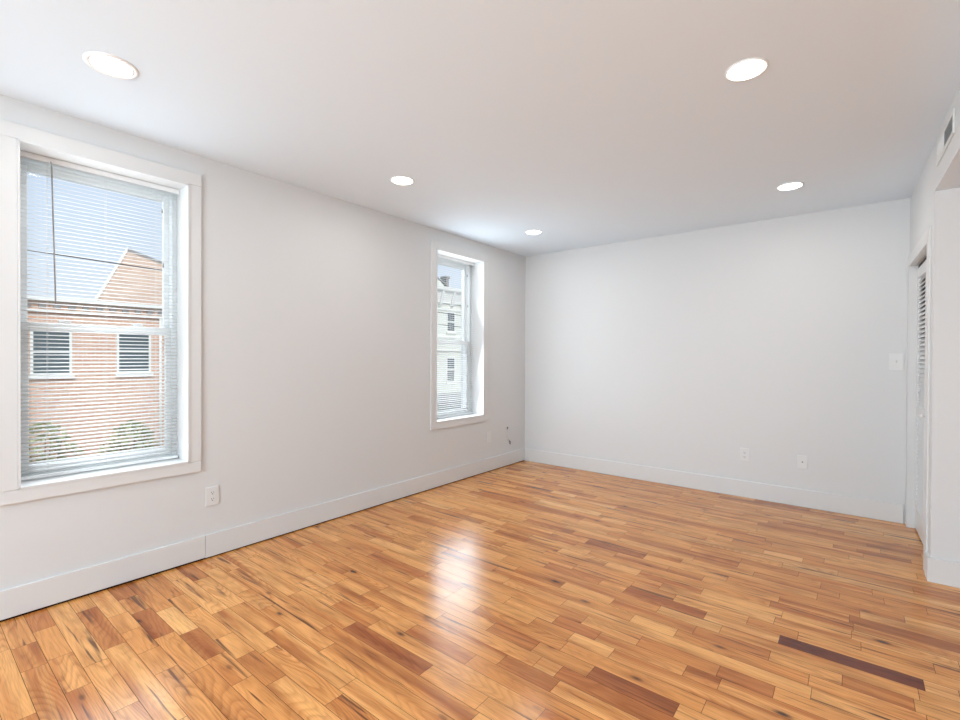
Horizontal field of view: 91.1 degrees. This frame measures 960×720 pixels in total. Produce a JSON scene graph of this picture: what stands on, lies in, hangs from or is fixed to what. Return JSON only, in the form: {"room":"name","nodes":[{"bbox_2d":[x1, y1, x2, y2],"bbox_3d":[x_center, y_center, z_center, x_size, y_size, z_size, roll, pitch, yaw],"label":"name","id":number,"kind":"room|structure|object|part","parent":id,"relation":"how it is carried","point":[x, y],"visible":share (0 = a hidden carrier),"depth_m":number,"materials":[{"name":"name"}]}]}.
{"room":"empty living room","nodes":[
{"label":"empty living room","id":0,"kind":"room"},
{"bbox_2d":[0,94,525,590],"bbox_3d":[-1.990,0.007,2.704,0.300,2.710,7.952,1,1,39],"label":"wall","id":1,"kind":"structure","parent":0,"point":[315,306],"depth_m":3.29,"materials":[{"name":"paint"}]},
{"bbox_2d":[0,119,200,505],"bbox_3d":[-2.043,-0.219,2.574,0.266,1.780,0.859,1,1,39],"label":"window","id":2,"kind":"structure","parent":1,"relation":"in","point":[14,137],"depth_m":2.49,"materials":[{"name":"paint"}]},
{"bbox_3d":[-2.196,-0.213,2.188,0.017,1.646,0.064,1,1,39],"label":"casing","id":3,"kind":"part","parent":2,"relation":"part of","materials":[{"name":"paint"}]},
{"bbox_3d":[-2.124,-0.579,2.638,0.028,0.852,0.663,1,1,39],"label":"sash","id":4,"kind":"part","parent":2,"relation":"part of","materials":[{"name":"white plastic"}]},
{"bbox_3d":[-2.100,0.190,2.621,0.030,0.769,0.663,1,1,39],"label":"sash","id":5,"kind":"part","parent":2,"relation":"part of","materials":[{"name":"white plastic"}]},
{"bbox_3d":[-2.112,-0.215,2.629,0.090,1.627,0.711,1,1,39],"label":"frame","id":6,"kind":"part","parent":2,"relation":"part of","materials":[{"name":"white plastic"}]},
{"bbox_2d":[20,150,178,479],"bbox_3d":[-2.047,-0.219,2.576,0.046,1.624,0.709,1,1,39],"label":"mini blind","id":7,"kind":"object","parent":2,"relation":"attached to","point":[23,154],"visible":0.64,"depth_m":2.54,"materials":[{"name":"white plastic"}]},
{"bbox_3d":[-2.201,-0.205,2.394,0.028,1.581,0.001,1,1,39],"label":"ladder cord","id":8,"kind":"part","parent":7,"relation":"part of","materials":[{"name":"white fabric"}]},
{"bbox_3d":[-2.056,0.586,2.586,0.024,0.014,0.699,1,1,39],"label":"rail","id":9,"kind":"part","parent":7,"relation":"part of","materials":[{"name":"white"}]},
{"bbox_3d":[-2.052,-0.206,2.580,0.028,1.581,0.001,1,1,39],"label":"ladder cord","id":10,"kind":"part","parent":7,"relation":"part of","materials":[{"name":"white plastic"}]},
{"bbox_3d":[-1.869,-0.784,2.775,0.011,0.435,0.005,0,0,-28],"label":"lift cord","id":11,"kind":"part","parent":7,"relation":"part of","materials":[{"name":"white fabric"}]},
{"bbox_3d":[-1.952,0.641,2.505,0.017,0.062,0.859,1,1,39],"label":"casing","id":12,"kind":"part","parent":2,"relation":"part of","materials":[{"name":"paint"}]},
{"bbox_3d":[-1.945,-1.073,2.493,0.017,0.071,0.859,1,1,39],"label":"casing","id":13,"kind":"part","parent":2,"relation":"part of","materials":[{"name":"paint"}]},
{"bbox_3d":[-1.701,-0.215,2.810,0.017,1.646,0.064,1,1,39],"label":"casing","id":14,"kind":"part","parent":2,"relation":"part of","materials":[{"name":"paint"}]},
{"bbox_2d":[206,485,218,506],"bbox_3d":[-1.647,0.836,2.897,0.009,0.116,0.076,1,1,39],"label":"wall outlet","id":15,"kind":"object","parent":1,"relation":"attached to","point":[212,493],"visible":1,"depth_m":2.90,"materials":[{"name":"white plastic"}]},
{"bbox_2d":[0,460,523,621],"bbox_3d":[-1.815,1.208,2.696,0.004,0.010,7.552,1,1,39],"label":"gap","id":16,"kind":"structure","parent":1,"relation":"attached to","point":[523,460],"depth_m":2.70,"materials":[{"name":"brown"}]},
{"bbox_2d":[0,448,524,619],"bbox_3d":[-1.815,1.136,2.687,0.014,0.138,7.538,1,1,39],"label":"baseboard","id":17,"kind":"structure","parent":1,"relation":"attached to","point":[236,537],"depth_m":2.88,"materials":[{"name":"paint"}]},
{"bbox_2d":[430,240,487,429],"bbox_3d":[-0.285,-0.234,4.782,0.266,1.770,0.856,1,1,39],"label":"window","id":18,"kind":"structure","parent":1,"relation":"in","point":[479,282],"depth_m":4.99,"materials":[{"name":"paint"}]},
{"bbox_3d":[-0.438,-0.227,4.398,0.017,1.636,0.064,1,1,39],"label":"casing","id":19,"kind":"part","parent":18,"relation":"part of","materials":[{"name":"paint"}]},
{"bbox_3d":[-0.367,-0.588,4.846,0.028,0.854,0.660,1,1,39],"label":"sash","id":20,"kind":"part","parent":18,"relation":"part of","materials":[{"name":"white plastic"}]},
{"bbox_3d":[-0.343,0.176,4.830,0.030,0.757,0.660,1,1,39],"label":"sash","id":21,"kind":"part","parent":18,"relation":"part of","materials":[{"name":"white plastic"}]},
{"bbox_3d":[-0.354,-0.230,4.837,0.090,1.617,0.708,1,1,39],"label":"frame","id":22,"kind":"part","parent":18,"relation":"part of","materials":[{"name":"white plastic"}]},
{"bbox_2d":[437,254,474,417],"bbox_3d":[-0.289,-0.234,4.784,0.046,1.614,0.706,1,1,39],"label":"mini blind","id":23,"kind":"object","parent":18,"relation":"attached to","point":[439,256],"visible":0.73,"depth_m":4.82,"materials":[{"name":"white plastic"}]},
{"bbox_3d":[-0.298,0.566,4.794,0.024,0.014,0.696,1,1,39],"label":"rail","id":24,"kind":"part","parent":23,"relation":"part of","materials":[{"name":"white plastic"}]},
{"bbox_3d":[-0.195,0.621,4.713,0.017,0.062,0.856,1,1,39],"label":"casing","id":25,"kind":"part","parent":18,"relation":"part of","materials":[{"name":"paint"}]},
{"bbox_3d":[-0.187,-1.082,4.702,0.017,0.071,0.856,1,1,39],"label":"casing","id":26,"kind":"part","parent":18,"relation":"part of","materials":[{"name":"paint"}]},
{"bbox_3d":[0.056,-0.229,5.017,0.017,1.636,0.064,1,1,39],"label":"casing","id":27,"kind":"part","parent":18,"relation":"part of","materials":[{"name":"paint"}]},
{"bbox_2d":[0,460,959,719],"bbox_3d":[0.308,1.310,0.878,6.191,0.150,7.952,1,1,39],"label":"floor","id":28,"kind":"structure","parent":0,"point":[523,590],"depth_m":2.19,"materials":[{"name":"brown wood"}]},
{"bbox_2d":[0,0,959,256],"bbox_3d":[0.476,-1.263,0.736,5.991,0.120,7.952,1,1,39],"label":"ceiling","id":29,"kind":"structure","parent":0,"point":[580,123],"depth_m":2.18,"materials":[{"name":"paint"}]},
{"bbox_2d":[83,51,138,78],"bbox_3d":[-1.528,-1.215,1.952,0.184,0.011,0.184,1,1,39],"label":"recessed light","id":30,"kind":"object","parent":29,"relation":"in","point":[111,65],"visible":1,"depth_m":1.94,"materials":[{"name":"white"}]},
{"bbox_2d":[391,176,413,184],"bbox_3d":[-0.529,-1.219,3.207,0.158,0.011,0.158,1,1,39],"label":"recessed light","id":31,"kind":"object","parent":29,"relation":"in","point":[400,180],"visible":1,"depth_m":3.19,"materials":[{"name":"white"}]},
{"bbox_2d":[525,230,541,234],"bbox_3d":[0.514,-1.224,4.517,0.158,0.011,0.158,1,1,39],"label":"recessed light","id":32,"kind":"object","parent":29,"relation":"in","point":[532,232],"visible":1,"depth_m":4.50,"materials":[{"name":"white"}]},
{"bbox_2d":[725,57,768,80],"bbox_3d":[1.108,-1.204,1.958,0.158,0.011,0.158,1,1,39],"label":"recessed light","id":33,"kind":"object","parent":29,"relation":"in","point":[746,69],"visible":1,"depth_m":1.94,"materials":[{"name":"white"}]},
{"bbox_2d":[777,182,803,190],"bbox_3d":[2.160,-1.208,3.280,0.158,0.011,0.158,1,1,39],"label":"recessed light","id":34,"kind":"object","parent":29,"relation":"in","point":[791,185],"visible":1,"depth_m":3.26,"materials":[{"name":"white"}]},
{"bbox_2d":[525,198,909,523],"bbox_3d":[2.876,0.021,3.848,5.891,2.710,0.100,1,1,39],"label":"wall","id":35,"kind":"structure","parent":0,"point":[774,339],"depth_m":4.24,"materials":[{"name":"paint"}]},
{"bbox_2d":[525,448,903,523],"bbox_3d":[1.856,1.143,4.591,3.386,0.146,0.014,1,1,39],"label":"baseboard","id":36,"kind":"structure","parent":35,"relation":"attached to","point":[856,506],"depth_m":4.24,"materials":[{"name":"paint"}]},
{"bbox_2d":[740,448,748,461],"bbox_3d":[2.358,0.844,4.194,0.074,0.116,0.009,1,1,39],"label":"wall outlet","id":37,"kind":"object","parent":35,"relation":"attached to","point":[744,452],"visible":1,"depth_m":4.19,"materials":[{"name":"white plastic"}]},
{"bbox_2d":[797,455,807,469],"bbox_3d":[2.689,0.853,3.925,0.072,0.112,0.017,1,1,39],"label":"cable jack","id":38,"kind":"object","parent":35,"relation":"attached to","point":[802,461],"visible":1,"depth_m":3.93,"materials":[{"name":"white plastic"}]},
{"bbox_2d":[889,353,903,369],"bbox_3d":[3.145,0.013,3.557,0.084,0.128,0.021,1,1,39],"label":"light switch","id":39,"kind":"object","parent":35,"relation":"attached to","point":[896,360],"visible":1,"depth_m":3.56,"materials":[{"name":"white plastic"}]},
{"bbox_2d":[910,143,935,556],"bbox_3d":[2.921,0.011,3.054,0.115,2.440,1.190,1,0,37],"label":"wall","id":40,"kind":"structure","parent":0,"point":[922,199],"depth_m":2.69,"materials":[{"name":"paint"}]},
{"bbox_2d":[905,225,931,571],"bbox_3d":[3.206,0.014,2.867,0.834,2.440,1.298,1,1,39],"label":"door","id":41,"kind":"structure","parent":40,"relation":"in","point":[919,259],"depth_m":3.37,"materials":[{"name":"paint"}]},
{"bbox_3d":[3.176,0.266,3.494,0.010,1.928,0.071,1,0,37],"label":"casing","id":42,"kind":"part","parent":41,"relation":"part of","materials":[{"name":"paint"}]},
{"bbox_3d":[2.885,-0.734,3.099,0.010,0.071,1.047,1,0,37],"label":"casing","id":43,"kind":"part","parent":41,"relation":"part of","materials":[{"name":"paint"}]},
{"bbox_3d":[3.057,0.279,3.248,0.028,1.879,0.436,1,0,37],"label":"stile frame","id":44,"kind":"part","parent":41,"relation":"part of","materials":[{"name":"paint"}]},
{"bbox_3d":[2.585,0.268,2.718,0.010,1.928,0.071,1,0,37],"label":"casing","id":45,"kind":"part","parent":41,"relation":"part of","materials":[{"name":"paint"}]},
{"bbox_2d":[925,552,929,581],"bbox_3d":[2.526,1.165,2.656,0.014,0.135,0.101,1,0,37],"label":"baseboard","id":46,"kind":"structure","parent":40,"relation":"attached to","point":[927,556],"depth_m":2.64,"materials":[{"name":"paint"}]},
{"bbox_2d":[932,188,959,562],"bbox_3d":[3.513,0.154,1.891,2.457,2.177,0.110,1,1,39],"label":"wall","id":47,"kind":"structure","parent":0,"point":[946,381],"depth_m":2.58,"materials":[{"name":"paint"}]},
{"bbox_2d":[928,557,959,587],"bbox_3d":[3.463,1.175,1.855,2.473,0.135,0.014,1,1,39],"label":"baseboard","id":48,"kind":"structure","parent":47,"relation":"attached to","point":[944,572],"depth_m":2.58,"materials":[{"name":"paint"}]},
{"bbox_2d":[935,87,959,190],"bbox_3d":[1.501,-1.053,-0.648,2.461,0.273,6.462,1,1,39],"label":"wall","id":49,"kind":"structure","parent":0,"point":[947,173],"depth_m":2.32,"materials":[{"name":"paint"}]},
{"bbox_2d":[936,108,954,166],"bbox_3d":[2.312,-1.096,2.342,0.009,0.116,0.470,1,0,37],"label":"air vent","id":50,"kind":"object","parent":49,"relation":"in","point":[948,132],"visible":1,"depth_m":2.31,"materials":[{"name":"white metal"}]},
{"label":"outside","id":51,"kind":"structure","parent":0,"visible":0},
{"bbox_3d":[-9.611,4.512,26.836,41.609,0.200,90.000,1,1,39],"label":"street","id":52,"kind":"object","parent":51,"visible":0},
{"bbox_2d":[29,422,83,464],"bbox_3d":[-12.819,3.145,13.818,2.081,2.698,2.044,1,1,39],"label":"shrub","id":53,"kind":"object","parent":52,"relation":"on","point":[49,423],"visible":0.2,"depth_m":13.88,"materials":[{"name":"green plant"}]},
{"bbox_3d":[-12.791,3.364,13.772,0.835,2.261,0.874,1,1,39],"label":"stem","id":54,"kind":"part","parent":53,"relation":"part of","materials":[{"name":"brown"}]},
{"bbox_2d":[27,296,163,463],"bbox_3d":[-15.345,1.231,16.691,5.220,6.450,25.200,1,1,39],"label":"brick building","id":55,"kind":"structure","parent":52,"relation":"on","point":[34,300],"depth_m":15.82,"materials":[{"name":"orange brick"}]},
{"bbox_3d":[-13.639,-0.254,14.982,0.035,1.340,0.860,1,1,39],"label":"pane","id":56,"kind":"part","parent":55,"relation":"part of","materials":[{"name":"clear glass"}]},
{"bbox_3d":[-15.331,-1.933,16.669,5.220,0.120,25.200,1,1,39],"label":"cornice","id":57,"kind":"part","parent":55,"relation":"part of","materials":[{"name":"white paint"}]},
{"bbox_3d":[-12.275,-0.310,16.695,0.035,1.400,0.880,1,1,39],"label":"pane","id":58,"kind":"part","parent":55,"relation":"part of","materials":[{"name":"clear glass"}]},
{"bbox_2d":[93,246,161,305],"bbox_3d":[-16.610,-0.417,26.555,7.230,9.600,9.870,1,1,39],"label":"gabled house","id":59,"kind":"structure","parent":52,"relation":"on","point":[128,255],"depth_m":21.69,"materials":[{"name":"beige brick"}]},
{"bbox_3d":[-18.425,-3.859,24.207,1.203,2.700,8.125,0,0,-31],"label":"rake trim","id":60,"kind":"part","parent":59,"relation":"part of","materials":[{"name":"white paint"}]},
{"bbox_2d":[98,420,160,454],"bbox_3d":[-11.589,3.228,15.629,1.868,2.518,1.780,1,1,39],"label":"shrub","id":61,"kind":"object","parent":52,"relation":"on","point":[128,420],"visible":0.26,"depth_m":15.49,"materials":[{"name":"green plant"}]},
{"bbox_2d":[437,276,460,410],"bbox_3d":[-1.333,-0.581,33.969,7.600,9.960,16.700,1,1,39],"label":"building","id":62,"kind":"structure","parent":52,"relation":"on","point":[453,334],"depth_m":29.53,"materials":[{"name":"white"}]},
{"bbox_3d":[0.607,-4.017,32.413,0.520,0.970,16.700,1,1,39],"label":"cornice","id":63,"kind":"part","parent":62,"relation":"part of","materials":[{"name":"white paint"}]},
{"bbox_3d":[-1.873,0.600,29.776,0.035,1.450,0.660,1,1,39],"label":"pane","id":64,"kind":"part","parent":62,"relation":"part of","materials":[{"name":"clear glass"}]},
{"bbox_3d":[-1.860,-2.400,29.756,0.035,1.150,0.660,1,1,39],"label":"pane","id":65,"kind":"part","parent":62,"relation":"part of","materials":[{"name":"clear glass"}]},
{"bbox_3d":[-3.469,0.893,11.711,0.258,7.300,0.258,1,1,39],"label":"utility pole","id":66,"kind":"object","parent":52,"relation":"on","visible":0},
{"bbox_2d":[27,249,161,270],"bbox_3d":[-8.030,-1.721,5.747,0.019,0.429,15.000,1,1,39],"label":"overhead wire","id":67,"kind":"object","parent":66,"relation":"attached to","point":[27,249],"visible":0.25,"depth_m":7.84,"materials":[{"name":"grey"}]}
]}

